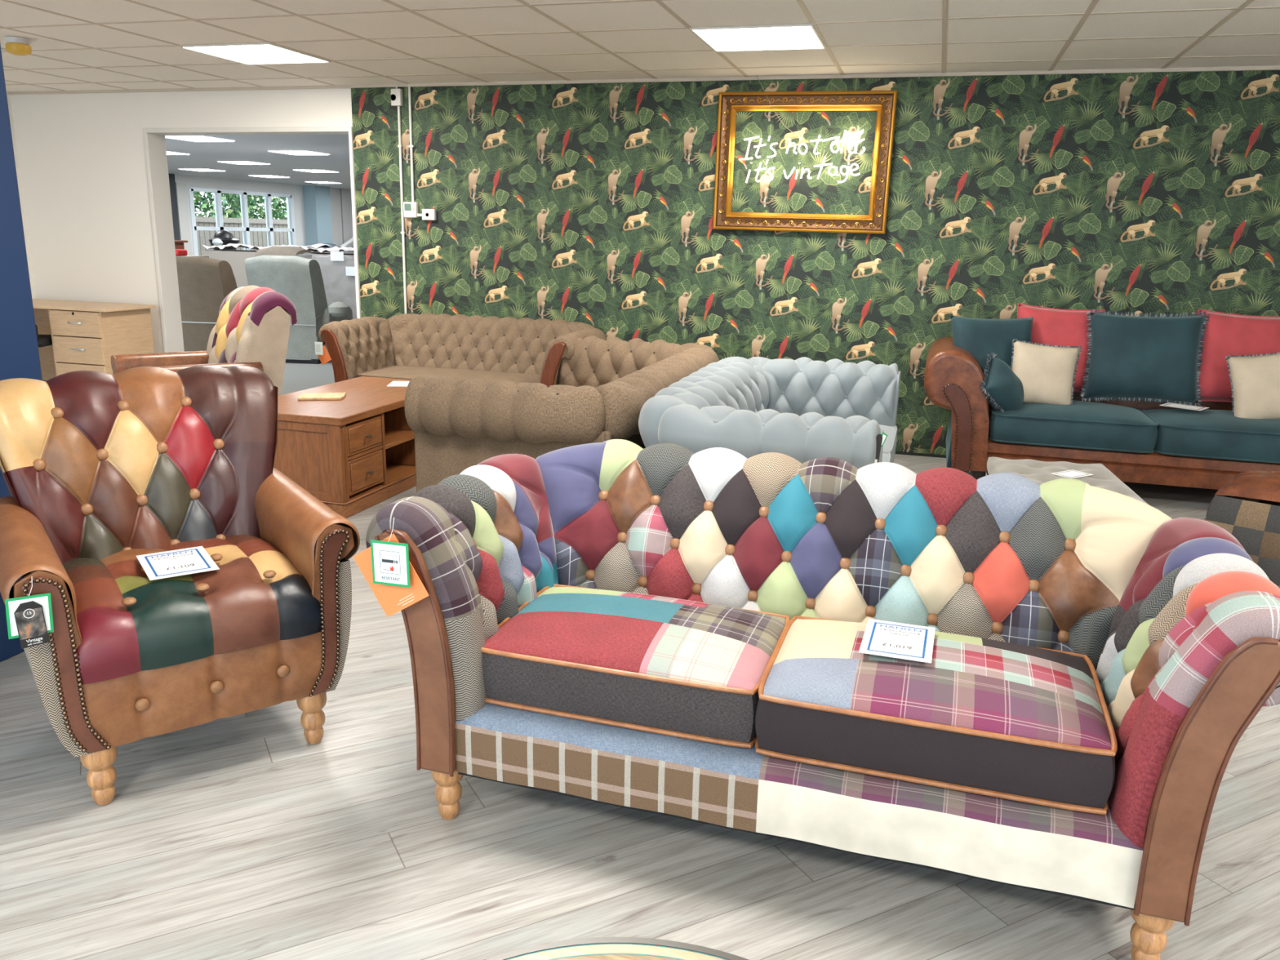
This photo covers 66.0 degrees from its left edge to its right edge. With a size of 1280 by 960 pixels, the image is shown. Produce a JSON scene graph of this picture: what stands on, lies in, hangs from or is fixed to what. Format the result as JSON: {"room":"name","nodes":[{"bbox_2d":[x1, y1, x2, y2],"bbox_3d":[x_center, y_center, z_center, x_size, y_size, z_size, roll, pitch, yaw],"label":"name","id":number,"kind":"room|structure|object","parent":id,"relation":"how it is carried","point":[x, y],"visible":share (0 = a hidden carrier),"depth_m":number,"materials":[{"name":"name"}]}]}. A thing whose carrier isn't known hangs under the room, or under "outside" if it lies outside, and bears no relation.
{"room":"store","nodes":[
{"label":"store","id":0,"kind":"room"},
{"bbox_2d":[0,44,42,662],"bbox_3d":[-2.571,-0.482,2.499,0.835,2.367,1.620,5,15,16],"label":"wall","id":1,"kind":"structure","parent":0,"point":[19,347],"depth_m":3.08,"materials":[{"name":"blue paint"}]},
{"bbox_2d":[6,91,45,381],"bbox_3d":[-6.594,-0.836,3.534,0.200,2.367,10.030,5,15,16],"label":"wall","id":2,"kind":"structure","parent":0,"point":[9,102],"depth_m":8.07,"materials":[{"name":"white paint"}]},
{"bbox_2d":[168,173,180,239],"bbox_3d":[-10.032,-4.950,19.686,0.060,2.367,2.250,5,15,16],"label":"wall","id":3,"kind":"structure","parent":0,"point":[171,176],"depth_m":20.52,"materials":[{"name":"grey paint"}]},
{"bbox_2d":[9,88,352,381],"bbox_3d":[0.052,-1.500,6.825,11.050,2.367,0.170,5,15,16],"label":"wall","id":4,"kind":"structure","parent":0,"point":[82,159],"depth_m":7.86,"materials":[{"name":"white paint"}]},
{"bbox_2d":[142,126,360,352],"bbox_3d":[-2.956,-1.643,7.696,1.827,2.085,0.194,5,15,16],"label":"trim","id":5,"kind":"structure","parent":4,"relation":"attached to","point":[154,139],"depth_m":7.77,"materials":[{"name":"white paint"}]},
{"bbox_2d":[174,173,353,255],"bbox_3d":[-10.079,-5.002,19.891,0.150,2.367,20.370,5,15,16],"label":"wall","id":6,"kind":"structure","parent":0,"point":[296,191],"depth_m":24.54,"materials":[{"name":"white paint"}]},
{"bbox_2d":[175,182,192,255],"bbox_3d":[-9.666,-5.266,20.919,0.040,2.000,0.300,5,15,16],"label":"trim","id":7,"kind":"structure","parent":6,"relation":"attached to","point":[181,188],"depth_m":20.82,"materials":[{"name":"grey paint"}]},
{"bbox_2d":[188,186,296,255],"bbox_3d":[-9.131,-5.855,22.813,0.100,1.610,3.620,5,15,16],"label":"window","id":8,"kind":"structure","parent":6,"relation":"in","point":[246,228],"depth_m":22.69,"materials":[{"name":"white plastic"}]},
{"bbox_2d":[193,191,291,255],"bbox_3d":[-9.143,-5.856,22.817,0.005,1.550,3.500,5,15,16],"label":"window","id":9,"kind":"structure","parent":8,"relation":"attached to","point":[205,204],"depth_m":22.67,"materials":[{"name":"clear glass"}]},
{"bbox_2d":[340,188,343,244],"bbox_3d":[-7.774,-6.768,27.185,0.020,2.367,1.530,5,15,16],"label":"trim","id":10,"kind":"structure","parent":6,"relation":"attached to","point":[340,188],"depth_m":26.37,"materials":[{"name":"grey"}]},
{"bbox_2d":[302,185,333,248],"bbox_3d":[-8.208,-6.281,25.192,0.350,2.367,0.650,5,15,16],"label":"wall","id":11,"kind":"structure","parent":0,"point":[317,199],"depth_m":24.87,"materials":[{"name":"blue paint"}]},
{"bbox_2d":[292,243,354,253],"bbox_3d":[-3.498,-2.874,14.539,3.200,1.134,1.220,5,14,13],"label":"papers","id":12,"kind":"object","parent":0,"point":[321,245],"visible":0.12,"depth_m":14.20,"materials":[{"name":"white paper"}]},
{"bbox_2d":[340,237,353,246],"bbox_3d":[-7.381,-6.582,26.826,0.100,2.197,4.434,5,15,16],"label":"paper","id":13,"kind":"object","parent":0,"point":[350,241],"visible":0.02,"depth_m":25.84,"materials":[{"name":"white paper"}]},
{"bbox_2d":[0,360,1279,959],"bbox_3d":[-2.395,-1.834,12.944,19.100,0.060,30.400,5,15,16],"label":"floor","id":14,"kind":"structure","parent":0,"point":[240,837],"depth_m":2.21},
{"bbox_2d":[35,324,52,346],"bbox_3d":[-4.740,-0.927,7.683,0.485,0.620,0.506,0,14,-4],"label":"office chair","id":15,"kind":"object","parent":14,"relation":"on","point":[43,340],"visible":0.15,"depth_m":7.53,"materials":[{"name":"black fabric"}]},
{"bbox_2d":[31,298,156,380],"bbox_3d":[-4.537,-1.022,7.820,1.300,0.748,0.532,5,15,16],"label":"oak desk","id":16,"kind":"object","parent":14,"relation":"on","point":[86,335],"visible":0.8,"depth_m":7.52,"materials":[{"name":"brown wood"}]},
{"bbox_2d":[0,364,359,805],"bbox_3d":[-1.312,0.212,2.729,0.816,0.968,0.829,-9,17,-36],"label":"leather armchair","id":17,"kind":"object","parent":14,"relation":"on","point":[100,471],"visible":0.98,"depth_m":2.62,"materials":[{"name":"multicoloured leather"}]},
{"bbox_2d":[4,580,53,639],"bbox_3d":[-1.350,0.280,2.173,0.089,0.132,0.018,-9,17,-36],"label":"tag","id":18,"kind":"object","parent":17,"relation":"hanging from","point":[11,605],"visible":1,"depth_m":2.16,"materials":[{"name":"green"}]},
{"bbox_2d":[13,600,49,648],"bbox_3d":[-1.340,0.318,2.170,0.058,0.105,0.003,-9,17,-36],"label":"tag","id":19,"kind":"object","parent":17,"relation":"hanging from","point":[29,617],"visible":1,"depth_m":2.17,"materials":[{"name":"black paper"}]},
{"bbox_2d":[15,607,46,639],"bbox_3d":[-1.340,0.316,2.168,0.050,0.064,0.001,-13,20,-35],"label":"print","id":20,"kind":"object","parent":19,"relation":"attached to","point":[28,627],"depth_m":2.17},
{"bbox_2d":[136,546,219,580],"bbox_3d":[-1.221,0.217,2.599,0.165,0.005,0.200,-8,18,-34],"label":"price card","id":21,"kind":"object","parent":17,"relation":"on","point":[177,562],"visible":1,"depth_m":2.59,"materials":[{"name":"white paper"}]},
{"bbox_2d":[174,240,187,249],"bbox_3d":[-6.819,-2.749,13.690,0.930,1.150,0.560,5,15,16],"label":"base cabinet","id":22,"kind":"object","parent":14,"relation":"on","point":[179,244],"visible":0.12,"depth_m":13.59,"materials":[{"name":"brown wood"}]},
{"bbox_2d":[175,255,208,257],"bbox_3d":[-5.321,-2.066,11.362,0.600,1.020,0.400,5,15,16],"label":"stack","id":23,"kind":"object","parent":14,"relation":"on","point":[175,255],"visible":0.07,"depth_m":11.26,"materials":[{"name":"white paper"}]},
{"bbox_2d":[175,248,187,255],"bbox_3d":[-5.308,-2.594,11.230,0.240,0.070,0.160,5,15,16],"label":"folded cloth","id":24,"kind":"object","parent":23,"relation":"on","point":[178,251],"visible":0.48,"depth_m":11.18,"materials":[{"name":"red fabric"}]},
{"bbox_2d":[111,285,297,395],"bbox_3d":[-2.585,-0.637,5.900,0.897,1.020,0.756,-10,18,-38],"label":"armchair","id":25,"kind":"object","parent":14,"relation":"on","point":[251,328],"visible":0.52,"depth_m":5.81,"materials":[{"name":"fabric"}]},
{"bbox_2d":[175,256,237,351],"bbox_3d":[-4.567,-1.826,10.400,0.974,1.056,0.883,3,14,7],"label":"recliner","id":26,"kind":"object","parent":14,"relation":"on","point":[204,283],"visible":0.25,"depth_m":9.99,"materials":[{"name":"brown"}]},
{"bbox_2d":[208,230,239,249],"bbox_3d":[-6.045,-2.989,14.416,0.416,1.300,0.416,-9,17,-35],"label":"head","id":27,"kind":"object","parent":14,"relation":"on","point":[221,237],"visible":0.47,"depth_m":14.17},
{"bbox_2d":[200,243,354,288],"bbox_3d":[-4.673,-2.634,13.479,2.500,1.128,0.730,5,15,16],"label":"table","id":28,"kind":"object","parent":14,"relation":"on","point":[236,259],"visible":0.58,"depth_m":13.29,"materials":[{"name":"grey"}]},
{"bbox_2d":[254,245,311,258],"bbox_3d":[-4.343,-2.124,11.431,0.835,1.146,0.884,9,16,29],"label":"recliner","id":29,"kind":"object","parent":14,"relation":"on","point":[276,250],"visible":0.18,"depth_m":11.46,"materials":[{"name":"grey fabric"}]},
{"bbox_2d":[244,255,352,364],"bbox_3d":[-3.490,-1.815,10.396,1.078,1.086,0.883,3,14,7],"label":"recliner","id":30,"kind":"object","parent":14,"relation":"on","point":[300,279],"visible":0.57,"depth_m":10.01,"materials":[{"name":"grey"}]},
{"bbox_2d":[310,251,356,319],"bbox_3d":[-2.931,-2.078,11.516,1.850,1.140,0.870,4,14,12],"label":"sofa","id":31,"kind":"object","parent":14,"relation":"on","point":[338,273],"visible":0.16,"depth_m":11.20,"materials":[{"name":"grey fabric"}]},
{"bbox_2d":[273,376,416,518],"bbox_3d":[-1.552,-0.220,5.402,0.682,0.500,1.250,5,15,16],"label":"stand","id":32,"kind":"object","parent":14,"relation":"on","point":[354,453],"visible":0.51,"depth_m":4.90,"materials":[{"name":"brown wood"}]},
{"bbox_2d":[297,392,345,399],"bbox_3d":[-1.687,-0.443,5.223,0.236,0.012,0.170,-2,14,-13],"label":"sample","id":33,"kind":"object","parent":32,"relation":"on","point":[316,396],"visible":1,"depth_m":5.19,"materials":[{"name":"brown wood"}]},
{"bbox_2d":[386,381,409,386],"bbox_3d":[-1.388,-0.561,5.747,0.140,0.002,0.200,0,14,-4],"label":"paper sheet","id":34,"kind":"object","parent":32,"relation":"on","point":[402,384],"visible":0.64,"depth_m":5.73,"materials":[{"name":"white paper"}]},
{"bbox_2d":[384,427,414,448],"bbox_3d":[-1.553,-0.241,5.397,0.599,0.020,0.430,5,15,16],"label":"shelf","id":35,"kind":"object","parent":32,"relation":"attached to","point":[393,436],"depth_m":5.38,"materials":[{"name":"brown wood"}]},
{"bbox_2d":[318,312,607,387],"bbox_3d":[-1.158,-0.704,6.777,1.859,0.790,0.940,5,15,16],"label":"sofa","id":36,"kind":"object","parent":14,"relation":"on","point":[406,346],"visible":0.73,"depth_m":6.85,"materials":[{"name":"brown"}]},
{"bbox_2d":[314,342,323,355],"bbox_3d":[-2.119,-0.868,6.500,0.058,0.085,0.002,5,15,16],"label":"tag","id":37,"kind":"object","parent":36,"relation":"hanging from","point":[318,345],"visible":1,"depth_m":6.50,"materials":[{"name":"white paper"}]},
{"bbox_2d":[317,345,331,364],"bbox_3d":[-2.094,-0.826,6.516,0.120,0.129,0.002,5,15,16],"label":"card","id":38,"kind":"object","parent":36,"relation":"hanging from","point":[326,357],"visible":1,"depth_m":6.51,"materials":[{"name":"orange"}]},
{"bbox_2d":[358,366,538,385],"bbox_3d":[-1.208,-0.649,6.615,1.294,0.160,0.524,5,15,16],"label":"seat cushion","id":39,"kind":"object","parent":36,"relation":"on","point":[394,372],"depth_m":6.54,"materials":[{"name":"brown fabric"}]},
{"bbox_2d":[404,335,719,492],"bbox_3d":[-0.251,-0.285,5.265,1.073,0.752,2.223,5,15,16],"label":"tweed chesterfield","id":40,"kind":"object","parent":14,"relation":"on","point":[601,393],"visible":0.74,"depth_m":4.30,"materials":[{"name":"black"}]},
{"bbox_2d":[484,937,748,959],"bbox_3d":[-0.026,0.933,1.034,0.762,0.450,0.762,5,15,16],"label":"round table","id":41,"kind":"object","parent":14,"relation":"on","point":[595,948],"visible":1,"depth_m":1.32,"materials":[{"name":"grey wood"}]},
{"bbox_2d":[638,356,900,469],"bbox_3d":[0.674,-0.119,4.723,1.039,0.735,2.054,5,15,16],"label":"grey chesterfield","id":42,"kind":"object","parent":14,"relation":"on","point":[804,409],"visible":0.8,"depth_m":4.32,"materials":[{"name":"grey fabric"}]},
{"bbox_2d":[874,434,882,462],"bbox_3d":[0.868,-0.107,3.610,0.039,0.124,0.002,-3,15,-18],"label":"tag","id":43,"kind":"object","parent":42,"relation":"attached to","point":[879,437],"visible":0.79,"depth_m":3.61,"materials":[{"name":"black"}]},
{"bbox_2d":[881,431,887,447],"bbox_3d":[0.895,-0.149,3.635,0.051,0.058,0.002,-8,17,-33],"label":"tag","id":44,"kind":"object","parent":42,"relation":"attached to","point":[884,435],"visible":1,"depth_m":3.64,"materials":[{"name":"green"}]},
{"bbox_2d":[365,439,1279,959],"bbox_3d":[0.401,0.407,2.456,1.941,0.800,0.955,6,15,17],"label":"sofa","id":45,"kind":"object","parent":14,"relation":"on","point":[668,629],"visible":0.97,"depth_m":2.21,"materials":[{"name":"fabric"}]},
{"bbox_2d":[370,517,410,587],"bbox_3d":[-0.540,0.156,2.146,0.092,0.150,0.022,5,14,17],"label":"tag","id":46,"kind":"object","parent":45,"relation":"hanging from","point":[389,560],"visible":1,"depth_m":2.14,"materials":[{"name":"green"}]},
{"bbox_2d":[352,533,429,617],"bbox_3d":[-0.550,0.211,2.171,0.188,0.198,0.002,6,15,17],"label":"card","id":47,"kind":"object","parent":45,"relation":"hanging from","point":[393,599],"visible":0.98,"depth_m":2.18,"materials":[{"name":"orange paper"}]},
{"bbox_2d":[482,586,786,742],"bbox_3d":[-0.002,0.413,2.408,0.684,0.187,0.479,6,15,17],"label":"seat cushion","id":48,"kind":"object","parent":45,"relation":"on","point":[631,665],"depth_m":2.24,"materials":[{"name":"multicoloured fabric"}]},
{"bbox_2d":[858,618,935,662],"bbox_3d":[0.582,0.360,2.220,0.152,0.003,0.215,6,14,18],"label":"price card","id":49,"kind":"object","parent":45,"relation":"on","point":[881,637],"visible":1,"depth_m":2.21,"materials":[{"name":"white paper"}]},
{"bbox_2d":[755,618,1115,808],"bbox_3d":[0.647,0.475,2.199,0.714,0.192,0.499,6,15,17],"label":"seat cushion","id":50,"kind":"object","parent":45,"relation":"on","point":[985,723],"depth_m":2.02,"materials":[{"name":"multicoloured fabric"}]},
{"bbox_2d":[985,457,1147,504],"bbox_3d":[1.779,0.197,4.185,0.540,0.434,0.920,4,14,11],"label":"footstool","id":51,"kind":"object","parent":14,"relation":"on","point":[1039,472],"visible":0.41,"depth_m":4.26,"materials":[{"name":"fabric"}]},
{"bbox_2d":[1051,469,1093,478],"bbox_3d":[1.831,-0.025,4.174,0.150,0.002,0.100,-7,16,-31],"label":"price card","id":52,"kind":"object","parent":51,"relation":"on","point":[1072,473],"visible":0.97,"depth_m":4.17,"materials":[{"name":"white paper"}]},
{"bbox_2d":[924,337,1279,489],"bbox_3d":[2.978,-0.323,5.625,2.644,0.800,0.866,5,15,16],"label":"leather sofa","id":53,"kind":"object","parent":14,"relation":"on","point":[1139,442],"visible":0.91,"depth_m":5.39,"materials":[{"name":"fabric"}]},
{"bbox_2d":[950,315,1033,373],"bbox_3d":[2.069,-0.715,5.786,0.500,0.481,0.218,0,14,-4],"label":"cushion","id":54,"kind":"object","parent":53,"relation":"on","point":[980,337],"visible":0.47,"depth_m":5.72,"materials":[{"name":"teal fabric"}]},
{"bbox_2d":[979,351,1023,412],"bbox_3d":[2.053,-0.513,5.572,0.227,0.416,0.417,8,15,24],"label":"cushion","id":55,"kind":"object","parent":53,"relation":"on","point":[1003,389],"visible":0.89,"depth_m":5.49,"materials":[{"name":"teal fabric"}]},
{"bbox_2d":[1010,338,1082,404],"bbox_3d":[2.287,-0.594,5.598,0.406,0.394,0.151,4,14,11],"label":"cushion","id":56,"kind":"object","parent":53,"relation":"on","point":[1046,374],"visible":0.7,"depth_m":5.55,"materials":[{"name":"fabric"}]},
{"bbox_2d":[1017,303,1105,393],"bbox_3d":[2.472,-0.781,5.862,0.501,0.509,0.220,6,15,17],"label":"cushion","id":57,"kind":"object","parent":53,"relation":"on","point":[1051,326],"visible":0.36,"depth_m":5.79,"materials":[{"name":"fabric"}]},
{"bbox_2d":[988,400,1157,451],"bbox_3d":[2.449,-0.346,5.647,0.864,0.200,0.614,5,15,16],"label":"seat cushion","id":58,"kind":"object","parent":53,"relation":"on","point":[1126,425],"depth_m":5.40,"materials":[{"name":"teal fabric"}]},
{"bbox_2d":[1079,308,1209,406],"bbox_3d":[2.882,-0.704,5.637,0.658,0.549,0.220,5,15,15],"label":"cushion","id":59,"kind":"object","parent":53,"relation":"on","point":[1153,357],"visible":0.98,"depth_m":5.57,"materials":[{"name":"teal fabric"}]},
{"bbox_2d":[1159,402,1209,410],"bbox_3d":[3.019,-0.408,5.464,0.150,0.002,0.210,-12,19,-42],"label":"price card","id":60,"kind":"object","parent":53,"relation":"on","point":[1169,404],"visible":1,"depth_m":5.46,"materials":[{"name":"white paper"}]},
{"bbox_2d":[1144,408,1279,461],"bbox_3d":[3.350,-0.262,5.394,1.044,0.200,0.614,5,15,16],"label":"seat cushion","id":61,"kind":"object","parent":53,"relation":"on","point":[1206,434],"depth_m":5.21,"materials":[{"name":"teal fabric"}]},
{"bbox_2d":[1196,308,1279,402],"bbox_3d":[3.395,-0.679,5.542,0.542,0.532,0.218,6,15,17],"label":"cushion","id":62,"kind":"object","parent":53,"relation":"on","point":[1226,334],"visible":0.62,"depth_m":5.50,"materials":[{"name":"fabric"}]},
{"bbox_2d":[1225,351,1279,419],"bbox_3d":[3.374,-0.494,5.272,0.458,0.450,0.164,6,15,17],"label":"cushion","id":63,"kind":"object","parent":53,"relation":"on","point":[1255,380],"visible":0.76,"depth_m":5.25,"materials":[{"name":"fabric"}]},
{"bbox_2d":[1204,470,1279,588],"bbox_3d":[2.586,0.216,3.928,0.586,0.478,0.586,13,18,39],"label":"checked pouffe","id":64,"kind":"object","parent":14,"relation":"on","point":[1246,506],"visible":0.56,"depth_m":3.78,"materials":[{"name":"fabric"}]},
{"bbox_2d":[0,0,1279,189],"bbox_3d":[-2.408,-4.195,12.295,19.200,0.100,30.550,5,15,16],"label":"ceiling","id":65,"kind":"structure","parent":0,"point":[696,13],"depth_m":5.23,"materials":[{"name":"tile"}]},
{"bbox_2d":[4,36,31,55],"bbox_3d":[-3.493,-2.433,5.536,0.128,0.088,0.128,5,15,16],"label":"smoke detector","id":66,"kind":"object","parent":65,"relation":"attached to","point":[17,46],"visible":1,"depth_m":5.49,"materials":[{"name":"yellow"}]},
{"bbox_2d":[166,151,191,155],"bbox_3d":[-6.964,-4.739,14.271,0.600,0.008,0.600,5,15,16],"label":"recessed light","id":67,"kind":"object","parent":65,"relation":"in","point":[167,153],"visible":0.31,"depth_m":14.38,"materials":[{"name":"white paint"}]},
{"bbox_2d":[166,151,182,154],"bbox_3d":[-6.964,-4.739,14.271,0.576,0.005,0.576,5,15,16],"label":"diffuser","id":68,"kind":"object","parent":67,"relation":"attached to","point":[167,153],"depth_m":14.24,"materials":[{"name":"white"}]},
{"bbox_2d":[164,136,236,142],"bbox_3d":[-5.277,-4.075,11.774,0.600,0.008,0.600,5,15,16],"label":"recessed light","id":69,"kind":"object","parent":65,"relation":"in","point":[196,139],"visible":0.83,"depth_m":11.77,"materials":[{"name":"white paint"}]},
{"bbox_2d":[165,137,229,141],"bbox_3d":[-5.277,-4.076,11.774,0.576,0.005,0.576,5,15,16],"label":"diffuser","id":70,"kind":"object","parent":69,"relation":"attached to","point":[189,139],"depth_m":11.76,"materials":[{"name":"white plastic"}]},
{"bbox_2d":[180,168,226,171],"bbox_3d":[-8.256,-5.845,18.580,0.600,0.008,0.600,5,15,16],"label":"recessed light","id":71,"kind":"object","parent":65,"relation":"in","point":[197,170],"visible":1,"depth_m":18.57,"materials":[{"name":"white paint"}]},
{"bbox_2d":[217,161,271,164],"bbox_3d":[-6.493,-5.200,16.162,0.600,0.008,0.600,5,15,16],"label":"recessed light","id":72,"kind":"object","parent":65,"relation":"in","point":[233,162],"visible":1,"depth_m":16.17,"materials":[{"name":"white paint"}]},
{"bbox_2d":[179,42,331,64],"bbox_3d":[-2.261,-2.519,5.831,0.600,0.008,0.600,5,15,16],"label":"recessed light","id":73,"kind":"object","parent":65,"relation":"in","point":[264,53],"visible":1,"depth_m":5.80,"materials":[{"name":"white paint"}]},
{"bbox_2d":[248,175,290,177],"bbox_3d":[-7.690,-6.297,20.444,0.600,0.008,0.600,5,15,16],"label":"recessed light","id":74,"kind":"object","parent":65,"relation":"in","point":[269,176],"visible":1,"depth_m":20.43,"materials":[{"name":"white paint"}]},
{"bbox_2d":[267,151,331,155],"bbox_3d":[-4.711,-4.527,13.638,0.600,0.008,0.600,5,15,16],"label":"recessed light","id":75,"kind":"object","parent":65,"relation":"in","point":[293,153],"visible":1,"depth_m":13.62,"materials":[{"name":"white paint"}]},
{"bbox_2d":[275,151,328,155],"bbox_3d":[-4.711,-4.528,13.638,0.576,0.005,0.576,5,15,16],"label":"diffuser","id":76,"kind":"object","parent":75,"relation":"attached to","point":[286,153],"depth_m":13.69,"materials":[{"name":"white plastic"}]},
{"bbox_2d":[292,169,337,172],"bbox_3d":[-5.927,-5.652,18.026,0.600,0.008,0.600,5,15,16],"label":"recessed light","id":77,"kind":"object","parent":65,"relation":"in","point":[307,171],"visible":1,"depth_m":17.96,"materials":[{"name":"white paint"}]},
{"bbox_2d":[301,170,333,172],"bbox_3d":[-5.927,-5.652,18.026,0.576,0.005,0.576,5,15,16],"label":"diffuser","id":78,"kind":"object","parent":77,"relation":"attached to","point":[301,171],"depth_m":18.06,"materials":[{"name":"white plastic"}]},
{"bbox_2d":[304,181,342,183],"bbox_3d":[-7.278,-6.840,22.655,0.600,0.008,0.600,5,15,16],"label":"recessed light","id":79,"kind":"object","parent":65,"relation":"in","point":[304,181],"visible":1,"depth_m":22.66,"materials":[{"name":"white paint"}]},
{"bbox_2d":[311,182,338,183],"bbox_3d":[-7.278,-6.840,22.655,0.576,0.005,0.576,5,15,16],"label":"diffuser","id":80,"kind":"object","parent":79,"relation":"attached to","point":[311,182],"depth_m":22.68,"materials":[{"name":"white plastic"}]},
{"bbox_2d":[0,0,1279,94],"bbox_3d":[-1.310,-1.481,1.772,10.824,0.021,10.030,5,15,16],"label":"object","id":81,"kind":"structure","parent":65,"relation":"attached to","point":[944,18],"depth_m":5.59,"materials":[{"name":"beige"}]},
{"bbox_2d":[689,23,826,51],"bbox_3d":[0.615,-2.249,5.023,0.600,0.008,0.600,5,15,16],"label":"recessed light","id":82,"kind":"object","parent":65,"relation":"in","point":[784,37],"visible":1,"depth_m":4.99,"materials":[{"name":"white paint"}]},
{"bbox_2d":[739,75,865,182],"bbox_3d":[1.027,-2.248,6.204,0.791,0.728,0.022,5,15,16],"label":"sign","id":83,"kind":"object","parent":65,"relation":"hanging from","point":[851,136],"visible":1,"depth_m":6.22,"materials":[{"name":"white"}]},
{"bbox_2d":[351,70,1279,457],"bbox_3d":[1.512,-1.341,6.327,7.533,2.367,0.002,5,15,16],"label":"wall","id":84,"kind":"structure","parent":0,"point":[592,204],"depth_m":6.38,"materials":[{"name":"green paper"}]},
{"bbox_2d":[390,84,403,106],"bbox_3d":[-1.719,-2.716,6.955,0.080,0.143,0.038,5,15,16],"label":"junction box","id":85,"kind":"object","parent":84,"relation":"attached to","point":[396,97],"visible":1,"depth_m":6.94,"materials":[{"name":"white plastic"}]},
{"bbox_2d":[397,106,407,313],"bbox_3d":[-1.733,-1.620,7.233,0.028,2.120,0.021,5,15,16],"label":"cable conduit","id":86,"kind":"object","parent":84,"relation":"attached to","point":[400,146],"visible":0.62,"depth_m":7.14,"materials":[{"name":"white plastic"}]},
{"bbox_2d":[403,201,418,217],"bbox_3d":[-1.656,-1.952,7.119,0.104,0.110,0.041,5,15,16],"label":"thermostat","id":87,"kind":"object","parent":84,"relation":"attached to","point":[411,210],"visible":1,"depth_m":7.10,"materials":[{"name":"white plastic"}]},
{"bbox_2d":[408,84,414,201],"bbox_3d":[-1.626,-2.389,7.014,0.036,0.803,0.021,5,15,16],"label":"cable conduit","id":88,"kind":"object","parent":84,"relation":"attached to","point":[411,145],"visible":1,"depth_m":7.01,"materials":[{"name":"white plastic"}]},
{"bbox_2d":[417,208,435,220],"bbox_3d":[-1.540,-1.912,7.098,0.146,0.078,0.034,5,15,16],"label":"switch","id":89,"kind":"object","parent":84,"relation":"attached to","point":[427,214],"visible":1,"depth_m":7.08,"materials":[{"name":"white plastic"}]},
{"bbox_2d":[712,90,897,234],"bbox_3d":[1.030,-2.021,6.276,1.120,0.864,0.052,6,15,16],"label":"picture frame","id":90,"kind":"object","parent":84,"relation":"attached to","point":[884,102],"visible":1,"depth_m":6.26,"materials":[{"name":"gold metal"}]},
{"bbox_2d":[881,453,888,462],"bbox_3d":[0.728,-0.035,4.341,0.714,0.160,0.734,5,15,16],"label":"seat cushion","id":91,"kind":"object","parent":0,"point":[885,455],"depth_m":4.46,"materials":[{"name":"grey fabric"}]},
{"bbox_2d":[879,424,897,462],"bbox_3d":[0.932,-0.198,5.012,0.714,0.160,0.734,5,15,16],"label":"armrest","id":92,"kind":"object","parent":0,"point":[891,430],"depth_m":4.91,"materials":[{"name":"grey fabric"}]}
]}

